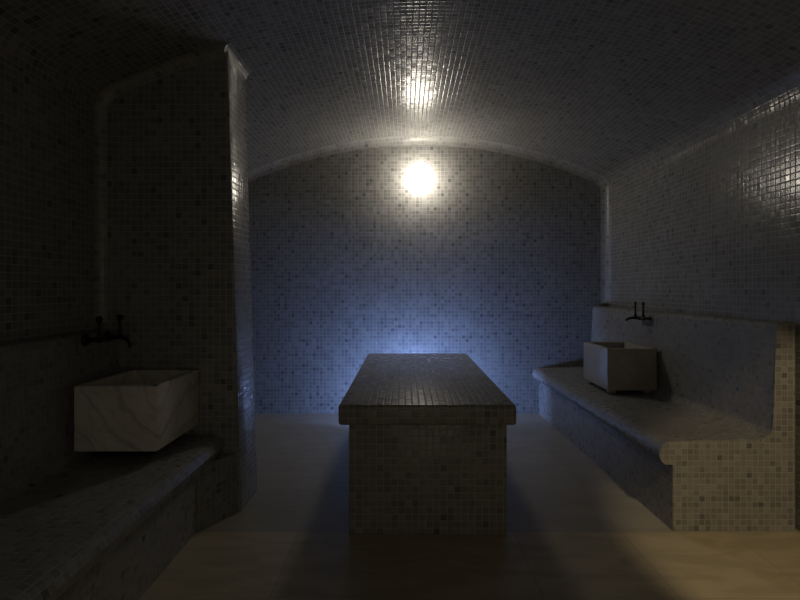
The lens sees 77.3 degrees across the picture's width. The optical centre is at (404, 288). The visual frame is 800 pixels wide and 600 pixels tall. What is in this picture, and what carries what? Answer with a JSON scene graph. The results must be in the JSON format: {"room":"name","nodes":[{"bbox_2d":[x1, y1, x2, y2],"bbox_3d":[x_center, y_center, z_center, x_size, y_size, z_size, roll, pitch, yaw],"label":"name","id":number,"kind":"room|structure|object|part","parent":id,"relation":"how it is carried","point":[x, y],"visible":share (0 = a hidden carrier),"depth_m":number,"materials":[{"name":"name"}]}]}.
{"room":"spa","nodes":[
{"label":"spa","id":0,"kind":"room"},
{"bbox_2d":[0,59,97,342],"bbox_3d":[-1.980,0.153,2.360,0.120,2.495,6.520,0,0,0],"label":"wall","id":1,"kind":"structure","parent":0,"point":[47,137],"depth_m":2.65,"materials":[{"name":"tile"}]},
{"bbox_2d":[0,0,799,189],"bbox_3d":[0.180,-1.465,2.360,4.494,0.745,6.720,0,0,0],"label":"ceiling","id":2,"kind":"structure","parent":0,"point":[620,91],"depth_m":3.31,"materials":[{"name":"tile"}]},
{"bbox_2d":[248,145,607,413],"bbox_3d":[0.180,-0.229,5.680,4.440,3.258,0.120,0,0,0],"label":"wall","id":3,"kind":"structure","parent":0,"point":[495,261],"depth_m":5.62,"materials":[{"name":"tile"}]},
{"bbox_2d":[408,162,432,187],"bbox_3d":[0.165,-1.235,5.459,0.276,0.276,0.324,0,0,0],"label":"wall lamp","id":4,"kind":"object","parent":3,"relation":"attached to","point":[420,175],"visible":1,"depth_m":5.34,"materials":[{"name":"glass"}]},
{"bbox_2d":[248,136,610,302],"bbox_3d":[0.180,-0.149,5.578,4.202,3.099,0.086,0,0,0],"label":"trim","id":5,"kind":"structure","parent":3,"relation":"attached to","point":[601,181],"depth_m":5.60,"materials":[{"name":"tile"}]},
{"bbox_2d":[139,414,799,599],"bbox_3d":[0.180,1.460,1.260,4.400,0.120,8.920,0,0,0],"label":"floor","id":6,"kind":"structure","parent":0,"point":[574,532],"depth_m":2.69,"materials":[{"name":"stone"}]},
{"bbox_2d":[0,330,237,599],"bbox_3d":[-1.484,0.828,1.120,0.868,1.145,4.036,0,0,0],"label":"tiled bench","id":7,"kind":"object","parent":6,"relation":"on","point":[75,525],"visible":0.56,"depth_m":2.33,"materials":[{"name":"tile"}]},
{"bbox_3d":[-1.803,0.580,1.120,0.230,0.650,4.036,0,0,0],"label":"backrest","id":8,"kind":"part","parent":7,"relation":"part of","materials":[{"name":"tile"}]},
{"bbox_2d":[81,314,131,346],"bbox_3d":[-1.673,0.243,2.875,0.206,0.185,0.268,0,0,0],"label":"tap","id":9,"kind":"object","parent":7,"relation":"attached to","point":[86,339],"visible":1,"depth_m":2.81,"materials":[{"name":"brown metal"}]},
{"bbox_3d":[-1.697,0.230,2.775,0.028,0.088,0.028,0,0,0],"label":"handle","id":10,"kind":"part","parent":9,"relation":"part of","materials":[{"name":"brown metal"}]},
{"bbox_3d":[-1.697,0.170,2.775,0.038,0.039,0.038,0,0,0],"label":"knob","id":11,"kind":"part","parent":9,"relation":"part of","materials":[{"name":"brown metal"}]},
{"bbox_3d":[-1.697,0.230,2.975,0.028,0.088,0.028,0,0,0],"label":"handle","id":12,"kind":"part","parent":9,"relation":"part of","materials":[{"name":"brown metal"}]},
{"bbox_3d":[-1.697,0.170,2.975,0.038,0.039,0.038,0,0,0],"label":"knob","id":13,"kind":"part","parent":9,"relation":"part of","materials":[{"name":"brown metal"}]},
{"bbox_3d":[-1.634,0.301,2.875,0.129,0.070,0.023,0,0,0],"label":"spout","id":14,"kind":"part","parent":9,"relation":"part of","materials":[{"name":"brown metal"}]},
{"bbox_3d":[-1.525,0.973,1.120,0.786,0.136,4.036,0,0,0],"label":"seat","id":15,"kind":"part","parent":7,"relation":"part of","materials":[{"name":"tile"}]},
{"bbox_2d":[73,369,199,455],"bbox_3d":[-1.504,0.703,2.860,0.453,0.400,0.548,0,0,0],"label":"basin","id":16,"kind":"object","parent":7,"relation":"on","point":[130,412],"visible":1,"depth_m":2.60,"materials":[{"name":"white stone"}]},
{"bbox_2d":[94,42,256,511],"bbox_3d":[-1.476,-0.074,3.310,0.891,2.948,0.440,0,0,0],"label":"wall","id":17,"kind":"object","parent":6,"relation":"on","point":[172,236],"visible":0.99,"depth_m":3.14,"materials":[{"name":"tile"}]},
{"bbox_2d":[338,353,515,533],"bbox_3d":[0.126,1.024,3.933,1.002,0.751,2.274,0,0,0],"label":"massage table","id":18,"kind":"object","parent":6,"relation":"on","point":[428,431],"visible":1,"depth_m":2.85,"materials":[{"name":"tile"}]},
{"bbox_2d":[532,306,794,530],"bbox_3d":[1.839,0.793,4.253,0.829,1.213,2.727,0,0,0],"label":"tiled bench","id":19,"kind":"object","parent":6,"relation":"on","point":[712,448],"visible":0.87,"depth_m":3.17,"materials":[{"name":"tile"}]},
{"bbox_2d":[583,341,657,392],"bbox_3d":[1.897,0.688,4.455,0.433,0.380,0.588,0,0,0],"label":"basin","id":20,"kind":"object","parent":19,"relation":"on","point":[612,366],"visible":1,"depth_m":4.17,"materials":[{"name":"white stone"}]},
{"bbox_2d":[625,301,651,320],"bbox_3d":[2.049,0.201,4.425,0.206,0.181,0.218,0,0,0],"label":"tap","id":21,"kind":"object","parent":19,"relation":"attached to","point":[643,318],"visible":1,"depth_m":4.40,"materials":[{"name":"brown metal"}]},
{"bbox_3d":[2.010,0.264,4.425,0.128,0.043,0.023,0,0,0],"label":"spout","id":22,"kind":"part","parent":21,"relation":"part of","materials":[{"name":"brown metal"}]},
{"bbox_3d":[1.839,0.943,4.253,0.829,0.146,2.727,0,0,0],"label":"seat","id":23,"kind":"part","parent":19,"relation":"part of","materials":[{"name":"tile"}]},
{"bbox_3d":[2.128,0.533,4.253,0.251,0.693,2.727,0,0,0],"label":"backrest","id":24,"kind":"part","parent":19,"relation":"part of","materials":[{"name":"tile"}]},
{"bbox_2d":[608,100,799,530],"bbox_3d":[2.340,0.153,2.360,0.120,2.495,6.520,0,0,0],"label":"wall","id":25,"kind":"structure","parent":0,"point":[714,229],"depth_m":3.62,"materials":[{"name":"tile"}]}
]}

